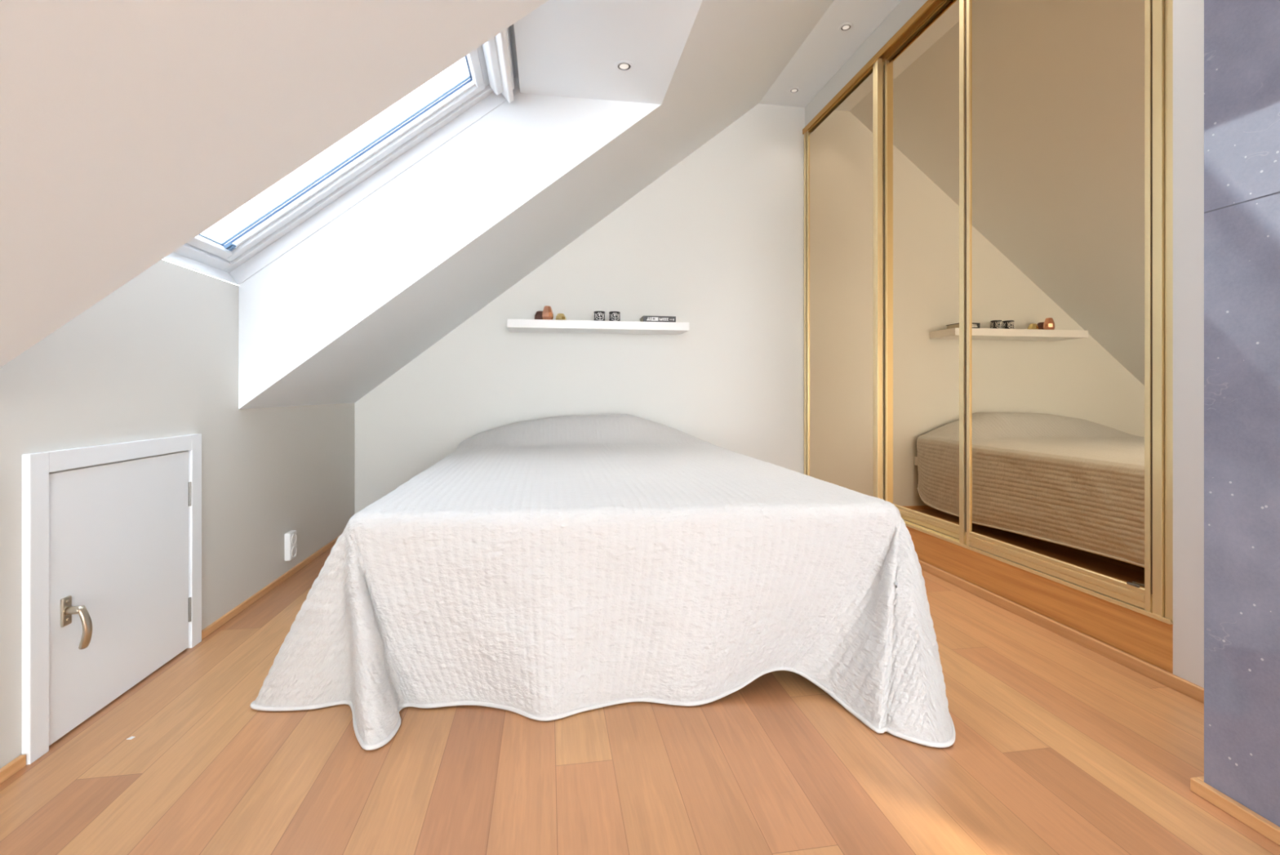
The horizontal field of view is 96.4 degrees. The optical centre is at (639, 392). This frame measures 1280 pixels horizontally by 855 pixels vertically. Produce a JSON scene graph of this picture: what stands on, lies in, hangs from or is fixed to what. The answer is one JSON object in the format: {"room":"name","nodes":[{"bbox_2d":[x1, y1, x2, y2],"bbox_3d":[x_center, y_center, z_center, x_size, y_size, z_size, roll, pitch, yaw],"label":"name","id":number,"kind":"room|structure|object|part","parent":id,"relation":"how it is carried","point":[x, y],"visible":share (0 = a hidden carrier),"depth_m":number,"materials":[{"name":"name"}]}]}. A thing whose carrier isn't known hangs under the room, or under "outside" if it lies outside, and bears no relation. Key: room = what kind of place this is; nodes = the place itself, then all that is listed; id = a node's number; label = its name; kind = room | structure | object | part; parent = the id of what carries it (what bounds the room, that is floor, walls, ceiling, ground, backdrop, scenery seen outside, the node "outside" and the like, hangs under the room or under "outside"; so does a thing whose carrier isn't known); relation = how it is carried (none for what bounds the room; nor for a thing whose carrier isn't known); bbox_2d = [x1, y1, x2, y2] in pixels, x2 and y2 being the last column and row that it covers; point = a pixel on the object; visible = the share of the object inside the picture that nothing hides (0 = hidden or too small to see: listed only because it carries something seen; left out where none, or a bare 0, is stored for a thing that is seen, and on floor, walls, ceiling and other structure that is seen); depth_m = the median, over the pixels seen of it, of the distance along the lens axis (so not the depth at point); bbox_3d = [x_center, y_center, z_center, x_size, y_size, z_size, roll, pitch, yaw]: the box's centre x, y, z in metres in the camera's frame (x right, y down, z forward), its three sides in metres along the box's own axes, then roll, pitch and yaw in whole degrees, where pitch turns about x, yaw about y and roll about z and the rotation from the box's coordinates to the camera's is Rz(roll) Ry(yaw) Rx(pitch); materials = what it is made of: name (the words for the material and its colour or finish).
{"room":"bedroom","nodes":[
{"label":"bedroom","id":0,"kind":"room"},
{"bbox_2d":[0,259,355,768],"bbox_3d":[-1.122,0.213,-0.687,0.120,1.233,8.600,0,0,-9],"label":"wall","id":1,"kind":"structure","parent":0,"point":[157,357],"depth_m":1.84,"materials":[{"name":"white paint"}]},
{"bbox_2d":[22,433,201,764],"bbox_3d":[-1.397,0.484,1.594,0.061,0.692,0.641,0,0,-9],"label":"door","id":2,"kind":"structure","parent":1,"relation":"in","point":[112,552],"depth_m":1.48,"materials":[{"name":"white wood"}]},
{"bbox_3d":[-1.378,0.526,1.375,0.009,0.068,0.027,0,0,-9],"label":"handle plate","id":3,"kind":"part","parent":2,"relation":"part of","materials":[{"name":"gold metal"}]},
{"bbox_3d":[-1.356,0.568,1.386,0.046,0.107,0.035,0,0,-9],"label":"handle","id":4,"kind":"part","parent":2,"relation":"part of","materials":[{"name":"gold metal"}]},
{"bbox_2d":[0,534,340,783],"bbox_3d":[-1.049,0.817,-0.726,0.012,0.026,8.500,0,0,-9],"label":"baseboard","id":5,"kind":"structure","parent":1,"relation":"attached to","point":[19,762],"depth_m":2.15,"materials":[{"name":"brown wood"}]},
{"bbox_2d":[284,529,297,560],"bbox_3d":[-1.571,0.689,2.575,0.029,0.123,0.070,0,0,-9],"label":"outlet","id":6,"kind":"object","parent":1,"relation":"attached to","point":[290,537],"visible":1,"depth_m":2.54,"materials":[{"name":"white plastic"}]},
{"bbox_2d":[291,533,297,544],"bbox_3d":[-1.558,0.660,2.577,0.003,0.048,0.048,0,0,-9],"label":"socket","id":7,"kind":"object","parent":6,"relation":"attached to","point":[294,537],"depth_m":2.58,"materials":[{"name":"white paint"}]},
{"bbox_2d":[291,546,297,556],"bbox_3d":[-1.558,0.717,2.577,0.003,0.048,0.048,0,0,-9],"label":"socket","id":8,"kind":"object","parent":6,"relation":"attached to","point":[294,549],"depth_m":2.58,"materials":[{"name":"white paint"}]},
{"bbox_2d":[0,0,834,408],"bbox_3d":[0.145,-1.246,-0.483,2.687,2.619,8.600,0,0,-9],"label":"ceiling","id":9,"kind":"structure","parent":0,"point":[130,129],"depth_m":1.19,"materials":[{"name":"white paint"}]},
{"bbox_2d":[162,26,519,284],"bbox_3d":[-0.947,-0.872,1.688,1.139,0.934,1.128,0,0,-9],"label":"window","id":10,"kind":"structure","parent":9,"relation":"attached to","point":[278,219],"depth_m":2.14,"materials":[{"name":"white wood"}]},
{"bbox_3d":[-1.000,-0.866,1.679,0.951,0.766,1.038,0,0,-9],"label":"sash","id":11,"kind":"part","parent":10,"relation":"part of","materials":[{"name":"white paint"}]},
{"bbox_3d":[-1.004,-0.870,1.679,0.869,0.684,0.958,0,0,-9],"label":"glass","id":12,"kind":"part","parent":10,"relation":"part of","materials":[{"name":"clear glass"}]},
{"bbox_2d":[482,28,514,102],"bbox_3d":[-0.466,-1.213,1.766,0.093,0.097,1.090,0,0,-9],"label":"roller blind","id":13,"kind":"object","parent":10,"relation":"attached to","point":[497,54],"visible":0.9,"depth_m":2.07,"materials":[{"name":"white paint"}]},
{"bbox_2d":[613,60,634,71],"bbox_3d":[-0.059,-1.218,2.140,0.075,0.005,0.075,0,0,-9],"label":"recessed light","id":14,"kind":"object","parent":9,"relation":"in","point":[621,65],"visible":1,"depth_m":2.13,"materials":[{"name":"white paint"}]},
{"bbox_2d":[355,103,804,513],"bbox_3d":[-0.018,-0.613,3.805,3.727,2.885,0.120,0,0,-9],"label":"wall","id":15,"kind":"structure","parent":0,"point":[714,244],"depth_m":3.77,"materials":[{"name":"white paint"}]},
{"bbox_2d":[506,319,688,334],"bbox_3d":[-0.259,-0.406,3.574,1.098,0.050,0.260,0,0,-9],"label":"floating shelf","id":16,"kind":"object","parent":15,"relation":"attached to","point":[513,325],"visible":1,"depth_m":3.47,"materials":[{"name":"white wood"}]},
{"bbox_2d":[534,311,542,319],"bbox_3d":[-0.618,-0.468,3.569,0.078,0.074,0.079,0,0,-9],"label":"tealight holder","id":17,"kind":"object","parent":16,"relation":"on","point":[538,315],"visible":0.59,"depth_m":3.54,"materials":[{"name":"brown metal"}]},
{"bbox_2d":[542,306,553,319],"bbox_3d":[-0.560,-0.476,3.475,0.066,0.091,0.067,0,0,-9],"label":"vase","id":18,"kind":"object","parent":16,"relation":"on","point":[548,313],"visible":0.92,"depth_m":3.45,"materials":[{"name":"orange ceramic"}]},
{"bbox_2d":[555,313,566,319],"bbox_3d":[-0.489,-0.458,3.537,0.066,0.054,0.067,0,0,-9],"label":"tealight holder","id":19,"kind":"object","parent":16,"relation":"on","point":[560,316],"visible":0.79,"depth_m":3.51,"materials":[{"name":"gold metal"}]},
{"bbox_2d":[593,311,605,320],"bbox_3d":[-0.251,-0.464,3.535,0.073,0.066,0.072,0,0,-9],"label":"candle cup","id":20,"kind":"object","parent":16,"relation":"on","point":[597,315],"visible":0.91,"depth_m":3.51,"materials":[{"name":"black ceramic"}]},
{"bbox_2d":[608,311,620,320],"bbox_3d":[-0.158,-0.464,3.550,0.073,0.066,0.072,0,0,-9],"label":"candle cup","id":21,"kind":"object","parent":16,"relation":"on","point":[613,315],"visible":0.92,"depth_m":3.52,"materials":[{"name":"black ceramic"}]},
{"bbox_2d":[639,315,675,322],"bbox_3d":[0.110,-0.451,3.615,0.205,0.040,0.156,0,0,-9],"label":"book","id":22,"kind":"object","parent":16,"relation":"on","point":[644,318],"visible":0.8,"depth_m":3.54,"materials":[{"name":"grey paper"}]},
{"bbox_2d":[0,545,1279,854],"bbox_3d":[0.594,0.890,-0.411,3.957,0.120,8.800,0,0,-9],"label":"floor","id":23,"kind":"structure","parent":0,"point":[1060,746],"depth_m":1.25,"materials":[{"name":"brown wood"}]},
{"bbox_2d":[249,413,955,750],"bbox_3d":[-0.271,0.483,2.416,1.872,0.690,2.533,0,0,-9],"label":"bedspread","id":24,"kind":"object","parent":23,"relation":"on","point":[555,567],"visible":1,"depth_m":1.52,"materials":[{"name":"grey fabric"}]},
{"bbox_2d":[802,0,1173,673],"bbox_3d":[1.625,-0.486,2.819,0.656,2.632,2.346,0,0,-9],"label":"wardrobe","id":25,"kind":"object","parent":23,"relation":"on","point":[988,197],"visible":0.63,"depth_m":2.16,"materials":[{"name":"brown"}]},
{"bbox_3d":[1.208,-1.766,3.480,0.020,0.020,0.783,0,0,-9],"label":"rail","id":26,"kind":"part","parent":25,"relation":"part of","materials":[{"name":"brown metal"}]},
{"bbox_3d":[1.206,-0.569,3.480,0.005,2.334,0.828,0,0,-9],"label":"sliding door","id":27,"kind":"part","parent":25,"relation":"part of","materials":[{"name":"beige mirror"}]},
{"bbox_3d":[1.358,-1.766,2.753,0.020,0.020,0.560,0,0,-9],"label":"rail","id":28,"kind":"part","parent":25,"relation":"part of","materials":[{"name":"brown metal"}]},
{"bbox_3d":[1.357,-0.569,2.753,0.005,2.334,0.605,0,0,-9],"label":"sliding door","id":29,"kind":"part","parent":25,"relation":"part of","materials":[{"name":"beige mirror"}]},
{"bbox_3d":[1.358,0.609,2.753,0.021,0.058,0.560,0,0,-9],"label":"rail","id":30,"kind":"part","parent":25,"relation":"part of","materials":[{"name":"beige metal"}]},
{"bbox_3d":[1.439,0.609,2.037,0.021,0.058,0.710,0,0,-9],"label":"rail","id":31,"kind":"part","parent":25,"relation":"part of","materials":[{"name":"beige metal"}]},
{"bbox_2d":[918,559,1204,702],"bbox_3d":[1.342,0.812,2.582,0.018,0.036,2.703,0,0,-9],"label":"baseboard","id":32,"kind":"structure","parent":25,"relation":"attached to","point":[1161,675],"depth_m":1.88,"materials":[{"name":"brown wood"}]},
{"bbox_3d":[1.438,-0.569,2.037,0.005,2.334,0.755,0,0,-9],"label":"sliding door","id":33,"kind":"part","parent":25,"relation":"part of","materials":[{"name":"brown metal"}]},
{"bbox_2d":[759,0,901,107],"bbox_3d":[1.988,-2.030,-0.212,1.042,0.150,8.650,0,0,-9],"label":"ceiling","id":34,"kind":"structure","parent":0,"point":[826,49],"depth_m":3.26,"materials":[{"name":"white paint"}]},
{"bbox_2d":[788,87,799,93],"bbox_3d":[1.000,-1.952,3.706,0.075,0.005,0.075,0,0,-9],"label":"recessed light","id":35,"kind":"object","parent":34,"relation":"in","point":[794,90],"visible":1,"depth_m":3.70,"materials":[{"name":"grey metal"}]},
{"bbox_2d":[838,22,853,31],"bbox_3d":[1.103,-1.952,3.065,0.075,0.005,0.075,0,0,-9],"label":"recessed light","id":36,"kind":"object","parent":34,"relation":"in","point":[846,27],"visible":1,"depth_m":3.06,"materials":[{"name":"grey metal"}]},
{"bbox_2d":[804,0,927,126],"bbox_3d":[1.649,-1.883,2.849,0.678,0.163,2.398,0,0,-9],"label":"wall","id":37,"kind":"structure","parent":0,"point":[904,10],"depth_m":3.19,"materials":[{"name":"white paint"}]},
{"bbox_2d":[1173,0,1204,687],"bbox_3d":[1.631,-0.586,1.200,0.128,2.758,0.852,0,0,-9],"label":"wall","id":38,"kind":"structure","parent":0,"point":[1188,15],"depth_m":1.57,"materials":[{"name":"white paint"}]},
{"bbox_2d":[1204,0,1279,826],"bbox_3d":[1.476,-0.568,0.846,0.508,2.795,0.761,0,0,-9],"label":"wall pier","id":39,"kind":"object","parent":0,"point":[1242,37],"visible":1,"depth_m":1.12,"materials":[{"name":"blue stone"}]},
{"bbox_2d":[1190,775,1279,844],"bbox_3d":[1.408,0.817,0.842,0.403,0.027,0.776,0,0,-9],"label":"baseboard","id":40,"kind":"object","parent":39,"relation":"attached to","point":[1261,824],"visible":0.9,"depth_m":1.11,"materials":[{"name":"brown wood"}]}
]}

